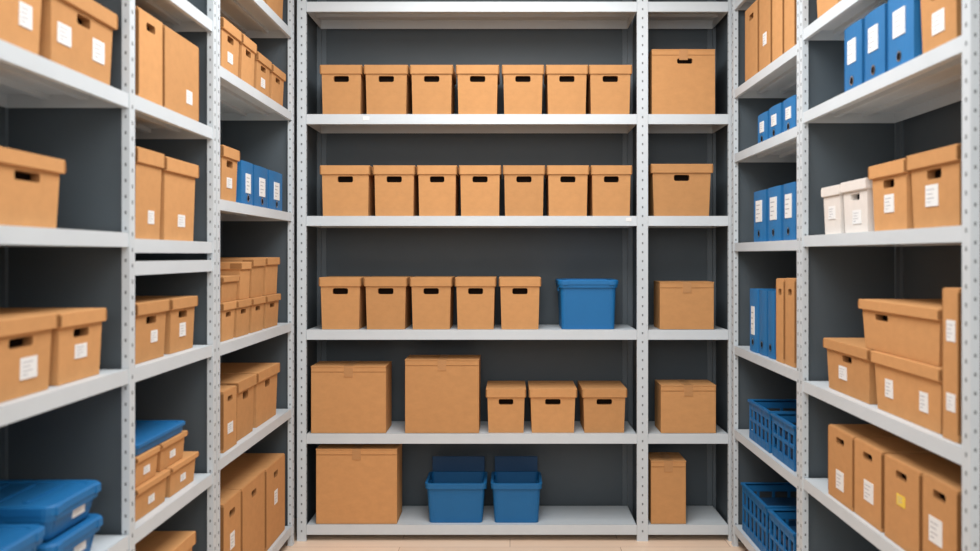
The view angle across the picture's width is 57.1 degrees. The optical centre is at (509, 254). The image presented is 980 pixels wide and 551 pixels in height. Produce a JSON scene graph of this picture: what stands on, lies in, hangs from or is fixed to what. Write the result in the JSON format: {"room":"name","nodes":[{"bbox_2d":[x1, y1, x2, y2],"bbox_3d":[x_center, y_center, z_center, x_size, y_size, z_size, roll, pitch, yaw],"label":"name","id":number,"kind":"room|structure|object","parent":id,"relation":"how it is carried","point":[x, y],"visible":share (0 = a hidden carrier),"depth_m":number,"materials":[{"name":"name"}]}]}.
{"room":"storage room","nodes":[
{"label":"storage room","id":0,"kind":"room"},
{"bbox_2d":[294,0,296,517],"bbox_3d":[0.015,-0.110,5.490,3.490,3.400,0.100,0,0,0],"label":"wall","id":1,"kind":"structure","parent":0,"point":[295,1],"depth_m":5.44,"materials":[{"name":"paint"}]},
{"bbox_2d":[279,518,748,550],"bbox_3d":[0.015,1.640,1.720,3.490,0.100,7.640,0,0,0],"label":"floor","id":2,"kind":"structure","parent":0,"point":[314,542],"depth_m":4.94,"materials":[{"name":"brown wood"}]},
{"bbox_2d":[0,0,216,550],"bbox_3d":[-1.397,-0.020,2.725,0.418,3.220,1.852,0,0,0],"label":"shelving rack","id":3,"kind":"object","parent":2,"relation":"on","point":[82,429],"visible":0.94,"depth_m":2.83,"materials":[{"name":"metal"}]},
{"bbox_2d":[0,0,41,54],"bbox_3d":[-1.377,-0.624,2.141,0.331,0.235,0.449,0,0,0],"label":"box","id":4,"kind":"object","parent":3,"relation":"in","point":[19,19],"visible":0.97,"depth_m":2.26,"materials":[{"name":"cardboard"}]},
{"bbox_2d":[0,524,44,550],"bbox_3d":[-1.391,0.790,2.161,0.363,0.168,0.418,0,0,0],"label":"tub","id":5,"kind":"object","parent":3,"relation":"in","point":[13,537],"visible":1,"depth_m":2.29,"materials":[{"name":"plastic"}]},
{"bbox_2d":[0,313,57,402],"bbox_3d":[-1.375,0.256,2.249,0.331,0.200,0.319,0,0,0],"label":"box","id":6,"kind":"object","parent":3,"relation":"in","point":[25,338],"visible":1,"depth_m":2.27,"materials":[{"name":"cardboard"}]},
{"bbox_2d":[0,147,65,227],"bbox_3d":[-1.380,-0.165,2.287,0.331,0.188,0.348,0,0,0],"label":"box","id":7,"kind":"object","parent":3,"relation":"in","point":[29,182],"visible":0.98,"depth_m":2.30,"materials":[{"name":"cardboard"}]},
{"bbox_2d":[0,480,102,550],"bbox_3d":[-1.391,0.772,2.538,0.367,0.205,0.312,0,0,0],"label":"tub","id":8,"kind":"object","parent":3,"relation":"in","point":[79,536],"depth_m":2.51,"materials":[{"name":"plastic"}]},
{"bbox_2d":[0,308,106,385],"bbox_3d":[-1.379,0.257,2.570,0.331,0.197,0.279,0,0,0],"label":"box","id":9,"kind":"object","parent":3,"relation":"in","point":[76,340],"visible":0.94,"depth_m":2.54,"materials":[{"name":"cardboard"}]},
{"bbox_2d":[38,0,117,84],"bbox_3d":[-1.376,-0.624,2.580,0.331,0.235,0.397,0,0,0],"label":"box","id":10,"kind":"object","parent":3,"relation":"in","point":[76,35],"visible":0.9,"depth_m":2.56,"materials":[{"name":"cardboard"}]},
{"bbox_2d":[135,6,162,105],"bbox_3d":[-1.375,-0.661,3.034,0.331,0.300,0.205,0,0,0],"label":"file box","id":11,"kind":"object","parent":3,"relation":"in","point":[148,30],"visible":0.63,"depth_m":3.01,"materials":[{"name":"cardboard"}]},
{"bbox_2d":[135,146,164,239],"bbox_3d":[-1.375,-0.203,3.039,0.331,0.300,0.233,0,0,0],"label":"box","id":12,"kind":"object","parent":3,"relation":"in","point":[149,164],"visible":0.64,"depth_m":3.03,"materials":[{"name":"cardboard"}]},
{"bbox_2d":[135,300,169,363],"bbox_3d":[-1.378,0.259,3.070,0.331,0.200,0.280,0,0,0],"label":"box","id":13,"kind":"object","parent":3,"relation":"in","point":[150,315],"visible":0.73,"depth_m":3.06,"materials":[{"name":"cardboard"}]},
{"bbox_2d":[135,469,170,521],"bbox_3d":[-1.375,0.819,3.068,0.331,0.110,0.289,0,0,0],"label":"box","id":14,"kind":"object","parent":3,"relation":"in","point":[150,494],"visible":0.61,"depth_m":3.06,"materials":[{"name":"cardboard"}]},
{"bbox_2d":[135,445,160,486],"bbox_3d":[-1.379,0.712,3.033,0.331,0.100,0.198,0,0,0],"label":"box","id":15,"kind":"object","parent":14,"relation":"on","point":[146,462],"visible":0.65,"depth_m":3.02,"materials":[{"name":"cardboard"}]},
{"bbox_2d":[135,531,195,550],"bbox_3d":[-1.382,1.219,3.343,0.331,0.300,0.291,0,0,0],"label":"box","id":16,"kind":"object","parent":3,"relation":"in","point":[155,540],"visible":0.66,"depth_m":3.38,"materials":[{"name":"cardboard"}]},
{"bbox_2d":[135,296,197,353],"bbox_3d":[-1.381,0.259,3.374,0.331,0.200,0.266,0,0,0],"label":"box","id":17,"kind":"object","parent":3,"relation":"in","point":[179,322],"visible":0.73,"depth_m":3.34,"materials":[{"name":"cardboard"}]},
{"bbox_2d":[159,156,198,240],"bbox_3d":[-1.375,-0.201,3.336,0.331,0.295,0.332,0,0,0],"label":"box","id":18,"kind":"object","parent":3,"relation":"in","point":[178,177],"visible":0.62,"depth_m":3.31,"materials":[{"name":"cardboard"}]},
{"bbox_2d":[163,24,198,121],"bbox_3d":[-1.377,-0.661,3.334,0.332,0.300,0.349,0,0,0],"label":"file box","id":19,"kind":"object","parent":3,"relation":"in","point":[180,56],"visible":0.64,"depth_m":3.31,"materials":[{"name":"cardboard"}]},
{"bbox_2d":[165,451,198,496],"bbox_3d":[-1.376,0.819,3.367,0.331,0.110,0.276,0,0,0],"label":"box","id":20,"kind":"object","parent":3,"relation":"in","point":[182,470],"visible":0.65,"depth_m":3.35,"materials":[{"name":"cardboard"}]},
{"bbox_2d":[156,430,187,470],"bbox_3d":[-1.382,0.712,3.276,0.331,0.100,0.250,0,0,0],"label":"box","id":21,"kind":"object","parent":20,"relation":"on","point":[171,451],"visible":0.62,"depth_m":3.25,"materials":[{"name":"cardboard"}]},
{"bbox_2d":[135,420,184,455],"bbox_3d":[-1.380,0.640,3.158,0.330,0.040,0.448,0,0,0],"label":"plastic tray","id":22,"kind":"object","parent":21,"relation":"on","point":[148,433],"visible":0.36,"depth_m":3.20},
{"bbox_2d":[217,0,293,550],"bbox_3d":[-1.397,-0.020,4.308,0.418,3.220,1.307,0,0,0],"label":"shelving rack","id":23,"kind":"object","parent":2,"relation":"on","point":[251,123],"visible":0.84,"depth_m":4.92,"materials":[{"name":"metal"}]},
{"bbox_2d":[220,385,236,452],"bbox_3d":[-1.377,0.709,3.903,0.332,0.260,0.189,0,0,0],"label":"file box","id":24,"kind":"object","parent":23,"relation":"in","point":[228,393],"visible":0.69,"depth_m":3.88,"materials":[{"name":"cardboard"}]},
{"bbox_2d":[220,301,236,341],"bbox_3d":[-1.379,0.286,3.906,0.331,0.165,0.191,0,0,0],"label":"box","id":25,"kind":"object","parent":23,"relation":"in","point":[227,309],"visible":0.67,"depth_m":3.89,"materials":[{"name":"cardboard"}]},
{"bbox_2d":[220,145,239,201],"bbox_3d":[-1.376,-0.349,3.919,0.331,0.235,0.235,0,0,0],"label":"box","id":26,"kind":"object","parent":23,"relation":"in","point":[229,157],"visible":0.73,"depth_m":3.90,"materials":[{"name":"cardboard"}]},
{"bbox_2d":[220,490,240,550],"bbox_3d":[-1.379,1.269,3.939,0.332,0.420,0.249,0,0,0],"label":"file box","id":27,"kind":"object","parent":23,"relation":"in","point":[230,500],"visible":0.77,"depth_m":3.94,"materials":[{"name":"cardboard"}]},
{"bbox_2d":[220,17,241,76],"bbox_3d":[-1.376,-0.894,3.933,0.331,0.225,0.265,0,0,0],"label":"box","id":28,"kind":"object","parent":23,"relation":"in","point":[230,36],"visible":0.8,"depth_m":3.92,"materials":[{"name":"cardboard"}]},
{"bbox_2d":[220,374,256,440],"bbox_3d":[-1.377,0.704,4.162,0.331,0.270,0.297,0,0,0],"label":"box","id":29,"kind":"object","parent":23,"relation":"in","point":[245,383],"visible":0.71,"depth_m":4.16,"materials":[{"name":"cardboard"}]},
{"bbox_2d":[220,469,264,550],"bbox_3d":[-1.376,1.269,4.261,0.331,0.420,0.376,0,0,0],"label":"file box","id":30,"kind":"object","parent":23,"relation":"in","point":[251,482],"visible":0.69,"depth_m":4.27,"materials":[{"name":"cardboard"}]},
{"bbox_2d":[233,298,251,337],"bbox_3d":[-1.375,0.286,4.114,0.331,0.165,0.213,0,0,0],"label":"box","id":31,"kind":"object","parent":23,"relation":"in","point":[241,316],"visible":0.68,"depth_m":4.10,"materials":[{"name":"cardboard"}]},
{"bbox_2d":[220,262,251,299],"bbox_3d":[-1.378,0.117,4.146,0.331,0.170,0.169,0,0,0],"label":"box","id":32,"kind":"object","parent":31,"relation":"on","point":[242,269],"visible":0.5,"depth_m":4.08,"materials":[{"name":"cardboard"}]},
{"bbox_2d":[236,160,252,204],"bbox_3d":[-1.378,-0.331,4.175,0.332,0.200,0.185,0,0,0],"label":"ring binder","id":33,"kind":"object","parent":23,"relation":"in","point":[244,188],"visible":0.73,"depth_m":4.12,"materials":[{"name":"plastic"}]},
{"bbox_2d":[238,33,256,86],"bbox_3d":[-1.375,-0.894,4.195,0.331,0.225,0.222,0,0,0],"label":"box","id":34,"kind":"object","parent":23,"relation":"in","point":[247,47],"visible":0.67,"depth_m":4.17,"materials":[{"name":"cardboard"}]},
{"bbox_2d":[220,363,279,427],"bbox_3d":[-1.381,0.704,4.552,0.331,0.270,0.412,0,0,0],"label":"box","id":35,"kind":"object","parent":23,"relation":"in","point":[265,390],"visible":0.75,"depth_m":4.52,"materials":[{"name":"cardboard"}]},
{"bbox_2d":[222,453,284,550],"bbox_3d":[-1.379,1.274,4.669,0.332,0.410,0.372,0,0,0],"label":"file box","id":36,"kind":"object","parent":23,"relation":"in","point":[273,464],"visible":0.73,"depth_m":4.66,"materials":[{"name":"cardboard"}]},
{"bbox_2d":[248,296,265,332],"bbox_3d":[-1.375,0.286,4.352,0.331,0.165,0.222,0,0,0],"label":"box","id":37,"kind":"object","parent":23,"relation":"in","point":[257,307],"visible":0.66,"depth_m":4.33,"materials":[{"name":"cardboard"}]},
{"bbox_2d":[220,258,265,297],"bbox_3d":[-1.377,0.109,4.359,0.331,0.185,0.222,0,0,0],"label":"box","id":38,"kind":"object","parent":37,"relation":"on","point":[256,273],"visible":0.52,"depth_m":4.32,"materials":[{"name":"cardboard"}]},
{"bbox_2d":[253,165,267,207],"bbox_3d":[-1.379,-0.331,4.413,0.332,0.200,0.243,0,0,0],"label":"ring binder","id":39,"kind":"object","parent":23,"relation":"in","point":[260,174],"visible":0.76,"depth_m":4.38,"materials":[{"name":"plastic"}]},
{"bbox_2d":[254,51,271,96],"bbox_3d":[-1.377,-0.881,4.458,0.331,0.200,0.251,0,0,0],"label":"box","id":40,"kind":"object","parent":23,"relation":"in","point":[262,65],"visible":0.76,"depth_m":4.43,"materials":[{"name":"cardboard"}]},
{"bbox_2d":[263,294,280,328],"bbox_3d":[-1.376,0.286,4.625,0.331,0.165,0.270,0,0,0],"label":"box","id":41,"kind":"object","parent":23,"relation":"in","point":[270,312],"visible":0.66,"depth_m":4.60,"materials":[{"name":"cardboard"}]},
{"bbox_2d":[220,257,279,294],"bbox_3d":[-1.379,0.107,4.626,0.331,0.190,0.250,0,0,0],"label":"box","id":42,"kind":"object","parent":41,"relation":"on","point":[271,268],"visible":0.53,"depth_m":4.59,"materials":[{"name":"cardboard"}]},
{"bbox_2d":[297,0,731,540],"bbox_3d":[0.036,-0.020,5.207,2.440,3.220,0.418,0,0,0],"label":"shelving rack","id":43,"kind":"object","parent":2,"relation":"on","point":[593,483],"visible":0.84,"depth_m":5.41,"materials":[{"name":"metal"}]},
{"bbox_2d":[320,65,366,113],"bbox_3d":[-0.942,-0.922,5.175,0.236,0.276,0.321,0,0,0],"label":"box","id":44,"kind":"object","parent":43,"relation":"in","point":[343,86],"visible":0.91,"depth_m":5.03,"materials":[{"name":"cardboard"}]},
{"bbox_2d":[319,276,369,328],"bbox_3d":[-0.947,0.270,5.175,0.236,0.290,0.321,0,0,0],"label":"box","id":45,"kind":"object","parent":43,"relation":"in","point":[343,298],"visible":0.95,"depth_m":5.03,"materials":[{"name":"cardboard"}]},
{"bbox_2d":[320,165,374,215],"bbox_3d":[-0.919,-0.359,5.175,0.281,0.281,0.321,0,0,0],"label":"box","id":46,"kind":"object","parent":43,"relation":"in","point":[347,190],"visible":0.88,"depth_m":5.03,"materials":[{"name":"cardboard"}]},
{"bbox_2d":[311,361,391,432],"bbox_3d":[-0.900,0.806,5.134,0.420,0.374,0.245,0,0,0],"label":"carton","id":47,"kind":"object","parent":43,"relation":"in","point":[347,396],"visible":1,"depth_m":5.01,"materials":[{"name":"cardboard"}]},
{"bbox_2d":[316,444,401,523],"bbox_3d":[-0.855,1.289,5.134,0.453,0.419,0.245,0,0,0],"label":"carton","id":48,"kind":"object","parent":43,"relation":"in","point":[356,483],"visible":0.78,"depth_m":5.01,"materials":[{"name":"cardboard"}]},
{"bbox_2d":[364,65,411,113],"bbox_3d":[-0.691,-0.922,5.175,0.247,0.276,0.321,0,0,0],"label":"box","id":49,"kind":"object","parent":43,"relation":"in","point":[388,87],"visible":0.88,"depth_m":5.03,"materials":[{"name":"cardboard"}]},
{"bbox_2d":[364,276,412,328],"bbox_3d":[-0.694,0.270,5.175,0.242,0.290,0.321,0,0,0],"label":"box","id":50,"kind":"object","parent":43,"relation":"in","point":[388,298],"visible":0.94,"depth_m":5.03,"materials":[{"name":"cardboard"}]},
{"bbox_2d":[373,165,418,215],"bbox_3d":[-0.646,-0.359,5.175,0.236,0.281,0.321,0,0,0],"label":"box","id":51,"kind":"object","parent":43,"relation":"in","point":[396,186],"visible":0.88,"depth_m":5.03,"materials":[{"name":"cardboard"}]},
{"bbox_2d":[410,276,454,328],"bbox_3d":[-0.440,0.270,5.175,0.236,0.290,0.321,0,0,0],"label":"box","id":52,"kind":"object","parent":43,"relation":"in","point":[432,296],"visible":0.94,"depth_m":5.03,"materials":[{"name":"cardboard"}]},
{"bbox_2d":[410,65,455,113],"bbox_3d":[-0.437,-0.922,5.175,0.242,0.276,0.321,0,0,0],"label":"box","id":53,"kind":"object","parent":43,"relation":"in","point":[433,86],"visible":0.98,"depth_m":5.03,"materials":[{"name":"cardboard"}]},
{"bbox_2d":[417,165,459,215],"bbox_3d":[-0.407,-0.359,5.175,0.225,0.281,0.321,0,0,0],"label":"box","id":54,"kind":"object","parent":43,"relation":"in","point":[438,184],"visible":0.94,"depth_m":5.03,"materials":[{"name":"cardboard"}]},
{"bbox_2d":[405,355,480,432],"bbox_3d":[-0.379,0.788,5.134,0.414,0.410,0.245,0,0,0],"label":"carton","id":55,"kind":"object","parent":43,"relation":"in","point":[442,392],"visible":1,"depth_m":5.01,"materials":[{"name":"cardboard"}]},
{"bbox_2d":[425,456,487,522],"bbox_3d":[-0.304,1.342,5.165,0.345,0.313,0.294,0,0,0],"label":"tub","id":56,"kind":"object","parent":43,"relation":"in","point":[455,486],"visible":1,"depth_m":5.04,"materials":[{"name":"plastic"}]},
{"bbox_2d":[455,276,496,328],"bbox_3d":[-0.192,0.270,5.175,0.230,0.290,0.321,0,0,0],"label":"box","id":57,"kind":"object","parent":43,"relation":"in","point":[475,294],"visible":1,"depth_m":5.03,"materials":[{"name":"cardboard"}]},
{"bbox_2d":[456,65,499,113],"bbox_3d":[-0.181,-0.922,5.175,0.242,0.276,0.321,0,0,0],"label":"box","id":58,"kind":"object","parent":43,"relation":"in","point":[477,84],"visible":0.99,"depth_m":5.03,"materials":[{"name":"cardboard"}]},
{"bbox_2d":[459,165,501,215],"bbox_3d":[-0.167,-0.359,5.175,0.236,0.281,0.321,0,0,0],"label":"box","id":59,"kind":"object","parent":43,"relation":"in","point":[480,184],"visible":0.98,"depth_m":5.03,"materials":[{"name":"cardboard"}]},
{"bbox_2d":[486,381,525,432],"bbox_3d":[-0.022,0.869,5.175,0.225,0.248,0.321,0,0,0],"label":"box","id":60,"kind":"object","parent":43,"relation":"in","point":[505,398],"visible":1,"depth_m":5.03,"materials":[{"name":"cardboard"}]},
{"bbox_2d":[491,456,541,522],"bbox_3d":[0.036,1.342,5.165,0.289,0.313,0.294,0,0,0],"label":"tub","id":61,"kind":"object","parent":43,"relation":"in","point":[516,482],"visible":1,"depth_m":5.04,"materials":[{"name":"plastic"}]},
{"bbox_2d":[499,276,540,328],"bbox_3d":[0.056,0.270,5.175,0.236,0.290,0.321,0,0,0],"label":"box","id":62,"kind":"object","parent":43,"relation":"in","point":[519,294],"visible":1,"depth_m":5.03,"materials":[{"name":"cardboard"}]},
{"bbox_2d":[502,65,543,113],"bbox_3d":[0.072,-0.922,5.175,0.236,0.276,0.321,0,0,0],"label":"box","id":63,"kind":"object","parent":43,"relation":"in","point":[522,84],"visible":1,"depth_m":5.03,"materials":[{"name":"cardboard"}]},
{"bbox_2d":[503,165,544,215],"bbox_3d":[0.078,-0.359,5.175,0.236,0.281,0.321,0,0,0],"label":"box","id":64,"kind":"object","parent":43,"relation":"in","point":[523,183],"visible":0.98,"depth_m":5.03,"materials":[{"name":"cardboard"}]},
{"bbox_2d":[528,381,576,432],"bbox_3d":[0.240,0.869,5.175,0.270,0.248,0.321,0,0,0],"label":"box","id":65,"kind":"object","parent":43,"relation":"in","point":[552,403],"visible":1,"depth_m":5.03,"materials":[{"name":"cardboard"}]},
{"bbox_2d":[544,65,587,113],"bbox_3d":[0.318,-0.922,5.175,0.236,0.276,0.321,0,0,0],"label":"box","id":66,"kind":"object","parent":43,"relation":"in","point":[565,85],"visible":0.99,"depth_m":5.03,"materials":[{"name":"cardboard"}]},
{"bbox_2d":[545,165,588,215],"bbox_3d":[0.323,-0.359,5.175,0.236,0.281,0.321,0,0,0],"label":"box","id":67,"kind":"object","parent":43,"relation":"in","point":[566,185],"visible":0.96,"depth_m":5.03,"materials":[{"name":"cardboard"}]},
{"bbox_2d":[555,279,617,328],"bbox_3d":[0.437,0.277,5.173,0.340,0.276,0.323,0,0,0],"label":"tub","id":68,"kind":"object","parent":43,"relation":"in","point":[582,303],"visible":1,"depth_m":5.03,"materials":[{"name":"plastic"}]},
{"bbox_2d":[578,381,626,432],"bbox_3d":[0.527,0.869,5.175,0.253,0.248,0.321,0,0,0],"label":"box","id":69,"kind":"object","parent":43,"relation":"in","point":[602,403],"visible":1,"depth_m":5.03,"materials":[{"name":"cardboard"}]},
{"bbox_2d":[586,65,631,113],"bbox_3d":[0.560,-0.922,5.175,0.242,0.276,0.321,0,0,0],"label":"box","id":70,"kind":"object","parent":43,"relation":"in","point":[607,86],"visible":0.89,"depth_m":5.03,"materials":[{"name":"cardboard"}]},
{"bbox_2d":[587,165,631,215],"bbox_3d":[0.566,-0.359,5.175,0.230,0.281,0.321,0,0,0],"label":"box","id":71,"kind":"object","parent":43,"relation":"in","point":[608,185],"visible":0.88,"depth_m":5.03,"materials":[{"name":"cardboard"}]},
{"bbox_2d":[648,452,685,523],"bbox_3d":[0.883,1.323,5.124,0.197,0.352,0.225,0,0,0],"label":"carton","id":72,"kind":"object","parent":43,"relation":"in","point":[666,470],"visible":0.86,"depth_m":5.01,"materials":[{"name":"cardboard"}]},
{"bbox_2d":[648,164,712,215],"bbox_3d":[0.958,-0.363,5.175,0.348,0.290,0.321,0,0,0],"label":"box","id":73,"kind":"object","parent":43,"relation":"in","point":[673,189],"visible":0.84,"depth_m":5.03,"materials":[{"name":"cardboard"}]},
{"bbox_2d":[648,49,714,113],"bbox_3d":[0.967,-0.966,5.134,0.353,0.363,0.245,0,0,0],"label":"carton","id":74,"kind":"object","parent":43,"relation":"in","point":[680,81],"visible":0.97,"depth_m":5.01,"materials":[{"name":"cardboard"}]},
{"bbox_2d":[653,281,713,328],"bbox_3d":[0.986,0.282,5.124,0.303,0.266,0.225,0,0,0],"label":"carton","id":75,"kind":"object","parent":43,"relation":"in","point":[677,304],"visible":1,"depth_m":5.01,"materials":[{"name":"cardboard"}]},
{"bbox_2d":[655,380,715,432],"bbox_3d":[0.995,0.859,5.124,0.308,0.268,0.225,0,0,0],"label":"carton","id":76,"kind":"object","parent":43,"relation":"in","point":[681,406],"visible":1,"depth_m":5.01,"materials":[{"name":"cardboard"}]},
{"bbox_2d":[731,0,799,550],"bbox_3d":[1.427,-0.020,4.372,0.418,3.220,1.157,0,0,0],"label":"shelving rack","id":77,"kind":"object","parent":2,"relation":"on","point":[774,161],"visible":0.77,"depth_m":4.91,"materials":[{"name":"metal"}]},
{"bbox_2d":[745,0,758,81],"bbox_3d":[1.409,-1.096,4.640,0.331,0.390,0.244,0,0,0],"label":"file box","id":78,"kind":"object","parent":77,"relation":"in","point":[752,13],"visible":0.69,"depth_m":4.62,"materials":[{"name":"cardboard"}]},
{"bbox_2d":[754,189,767,241],"bbox_3d":[1.385,-0.194,4.506,0.282,0.255,0.211,0,0,0],"label":"ring binder","id":79,"kind":"object","parent":77,"relation":"in","point":[760,197],"visible":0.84,"depth_m":4.46,"materials":[{"name":"plastic"}]},
{"bbox_2d":[750,289,775,352],"bbox_3d":[1.379,0.334,4.595,0.282,0.320,0.145,0,0,0],"label":"ring binder","id":80,"kind":"object","parent":77,"relation":"in","point":[754,293],"visible":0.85,"depth_m":4.57,"materials":[{"name":"paper"}]},
{"bbox_2d":[759,0,771,70],"bbox_3d":[1.411,-1.096,4.404,0.332,0.390,0.201,0,0,0],"label":"file box","id":81,"kind":"object","parent":77,"relation":"in","point":[765,6],"visible":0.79,"depth_m":4.39,"materials":[{"name":"cardboard"}]},
{"bbox_2d":[759,290,775,355],"bbox_3d":[1.384,0.334,4.449,0.282,0.320,0.135,0,0,0],"label":"ring binder","id":82,"kind":"object","parent":77,"relation":"in","point":[763,294],"visible":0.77,"depth_m":4.42,"materials":[{"name":"plastic"}]},
{"bbox_2d":[741,482,796,550],"bbox_3d":[1.410,1.344,4.594,0.346,0.250,0.466,0,0,0],"label":"plastic crate","id":83,"kind":"object","parent":77,"relation":"in","point":[756,526],"visible":0.47,"depth_m":4.66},
{"bbox_2d":[768,291,775,359],"bbox_3d":[1.385,0.334,4.306,0.282,0.320,0.110,0,0,0],"label":"ring binder","id":84,"kind":"object","parent":77,"relation":"in","point":[771,294],"visible":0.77,"depth_m":4.29,"materials":[{"name":"plastic"}]},
{"bbox_2d":[748,399,796,452],"bbox_3d":[1.407,0.849,4.490,0.346,0.200,0.374,0,0,0],"label":"plastic crate","id":85,"kind":"object","parent":77,"relation":"in","point":[761,433],"visible":0.38,"depth_m":4.52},
{"bbox_2d":[768,185,782,240],"bbox_3d":[1.380,-0.194,4.242,0.282,0.255,0.203,0,0,0],"label":"ring binder","id":86,"kind":"object","parent":77,"relation":"in","point":[775,194],"visible":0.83,"depth_m":4.20,"materials":[{"name":"plastic"}]},
{"bbox_2d":[772,0,783,61],"bbox_3d":[1.410,-1.096,4.193,0.331,0.390,0.166,0,0,0],"label":"file box","id":87,"kind":"object","parent":77,"relation":"in","point":[777,5],"visible":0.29,"depth_m":4.19,"materials":[{"name":"cardboard"}]},
{"bbox_2d":[776,278,785,363],"bbox_3d":[1.409,0.301,4.149,0.331,0.385,0.117,0,0,0],"label":"file box","id":88,"kind":"object","parent":77,"relation":"in","point":[780,282],"visible":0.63,"depth_m":4.14,"materials":[{"name":"cardboard"}]},
{"bbox_2d":[767,509,796,550],"bbox_3d":[1.410,1.344,4.128,0.346,0.250,0.391,0,0,0],"label":"plastic crate","id":89,"kind":"object","parent":77,"relation":"in","point":[784,537],"visible":0.38,"depth_m":4.21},
{"bbox_2d":[770,413,796,471],"bbox_3d":[1.411,0.849,4.106,0.346,0.200,0.341,0,0,0],"label":"plastic crate","id":90,"kind":"object","parent":77,"relation":"in","point":[785,451],"visible":0.38,"depth_m":4.10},
{"bbox_2d":[783,181,796,239],"bbox_3d":[1.383,-0.194,4.022,0.282,0.255,0.182,0,0,0],"label":"ring binder","id":91,"kind":"object","parent":77,"relation":"in","point":[789,189],"visible":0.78,"depth_m":3.99,"materials":[{"name":"plastic"}]},
{"bbox_2d":[784,0,796,52],"bbox_3d":[1.407,-1.096,4.002,0.331,0.390,0.152,0,0,0],"label":"file box","id":92,"kind":"object","parent":77,"relation":"in","point":[790,6],"visible":0.26,"depth_m":3.99,"materials":[{"name":"cardboard"}]},
{"bbox_2d":[785,278,796,367],"bbox_3d":[1.411,0.299,4.010,0.331,0.390,0.137,0,0,0],"label":"file box","id":93,"kind":"object","parent":77,"relation":"in","point":[790,283],"visible":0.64,"depth_m":3.99,"materials":[{"name":"cardboard"}]},
{"bbox_2d":[800,0,979,550],"bbox_3d":[1.427,-0.020,3.087,0.418,3.220,1.408,0,0,0],"label":"shelving rack","id":94,"kind":"object","parent":2,"relation":"on","point":[929,101],"visible":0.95,"depth_m":3.69,"materials":[{"name":"metal"}]},
{"bbox_2d":[821,185,844,233],"bbox_3d":[1.405,-0.174,3.492,0.331,0.185,0.192,0,0,0],"label":"box","id":95,"kind":"object","parent":94,"relation":"in","point":[834,216],"visible":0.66,"depth_m":3.47,"materials":[{"name":"cardboard"}]},
{"bbox_2d":[823,338,876,403],"bbox_3d":[1.411,0.426,3.359,0.331,0.195,0.447,0,0,0],"label":"box","id":96,"kind":"object","parent":94,"relation":"in","point":[851,372],"visible":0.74,"depth_m":3.32,"materials":[{"name":"cardboard"}]},
{"bbox_2d":[844,18,863,91],"bbox_3d":[1.385,-0.719,3.283,0.282,0.245,0.167,0,0,0],"label":"ring binder","id":97,"kind":"object","parent":94,"relation":"in","point":[854,34],"visible":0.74,"depth_m":3.26,"materials":[{"name":"plastic"}]},
{"bbox_2d":[840,178,874,232],"bbox_3d":[1.410,-0.176,3.273,0.331,0.190,0.244,0,0,0],"label":"box","id":98,"kind":"object","parent":94,"relation":"in","point":[858,194],"visible":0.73,"depth_m":3.24,"materials":[{"name":"cardboard"}]},
{"bbox_2d":[828,424,898,511],"bbox_3d":[1.404,0.794,3.382,0.332,0.270,0.250,0,0,0],"label":"file box","id":99,"kind":"object","parent":94,"relation":"in","point":[841,437],"visible":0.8,"depth_m":3.37,"materials":[{"name":"cardboard"}]},
{"bbox_2d":[864,3,887,82],"bbox_3d":[1.386,-0.719,3.091,0.282,0.245,0.173,0,0,0],"label":"ring binder","id":100,"kind":"object","parent":94,"relation":"in","point":[876,21],"visible":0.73,"depth_m":3.06,"materials":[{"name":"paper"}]},
{"bbox_2d":[868,158,913,230],"bbox_3d":[1.410,-0.194,2.984,0.331,0.225,0.289,0,0,0],"label":"box","id":101,"kind":"object","parent":94,"relation":"in","point":[892,183],"visible":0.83,"depth_m":2.96,"materials":[{"name":"cardboard"}]},
{"bbox_2d":[854,437,935,531],"bbox_3d":[1.408,0.794,3.131,0.332,0.270,0.239,0,0,0],"label":"file box","id":102,"kind":"object","parent":94,"relation":"in","point":[869,452],"visible":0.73,"depth_m":3.11,"materials":[{"name":"cardboard"}]},
{"bbox_2d":[888,0,922,70],"bbox_3d":[1.383,-0.719,2.877,0.282,0.245,0.194,0,0,0],"label":"ring binder","id":103,"kind":"object","parent":94,"relation":"in","point":[904,16],"visible":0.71,"depth_m":2.84,"materials":[{"name":"plastic"}]},
{"bbox_2d":[870,350,942,433],"bbox_3d":[1.407,0.426,2.853,0.331,0.195,0.502,0,0,0],"label":"box","id":104,"kind":"object","parent":94,"relation":"in","point":[910,390],"visible":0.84,"depth_m":2.82,"materials":[{"name":"cardboard"}]},
{"bbox_2d":[858,299,941,365],"bbox_3d":[1.393,0.242,2.911,0.301,0.170,0.603,0,0,0],"label":"box","id":105,"kind":"object","parent":104,"relation":"on","point":[906,328],"visible":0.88,"depth_m":2.88,"materials":[{"name":"cardboard"}]},
{"bbox_2d":[884,454,961,550],"bbox_3d":[1.405,0.794,2.856,0.332,0.270,0.256,0,0,0],"label":"file box","id":106,"kind":"object","parent":94,"relation":"in","point":[903,473],"visible":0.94,"depth_m":2.85,"materials":[{"name":"cardboard"}]},
{"bbox_2d":[906,144,961,228],"bbox_3d":[1.412,-0.196,2.672,0.331,0.230,0.325,0,0,0],"label":"box","id":107,"kind":"object","parent":94,"relation":"in","point":[936,174],"visible":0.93,"depth_m":2.65,"materials":[{"name":"cardboard"}]},
{"bbox_2d":[921,0,961,53],"bbox_3d":[1.410,-0.721,2.640,0.331,0.250,0.238,0,0,0],"label":"box","id":108,"kind":"object","parent":94,"relation":"in","point":[941,20],"visible":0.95,"depth_m":2.63,"materials":[{"name":"cardboard"}]},
{"bbox_2d":[922,472,961,550],"bbox_3d":[1.405,0.791,2.602,0.332,0.275,0.212,0,0,0],"label":"file box","id":109,"kind":"object","parent":94,"relation":"in","point":[941,491],"visible":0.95,"depth_m":2.60,"materials":[{"name":"cardboard"}]},
{"bbox_2d":[942,288,961,443],"bbox_3d":[1.409,0.309,2.545,0.332,0.430,0.092,0,0,0],"label":"file box","id":110,"kind":"object","parent":94,"relation":"in","point":[951,297],"visible":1,"depth_m":2.53,"materials":[{"name":"cardboard"}]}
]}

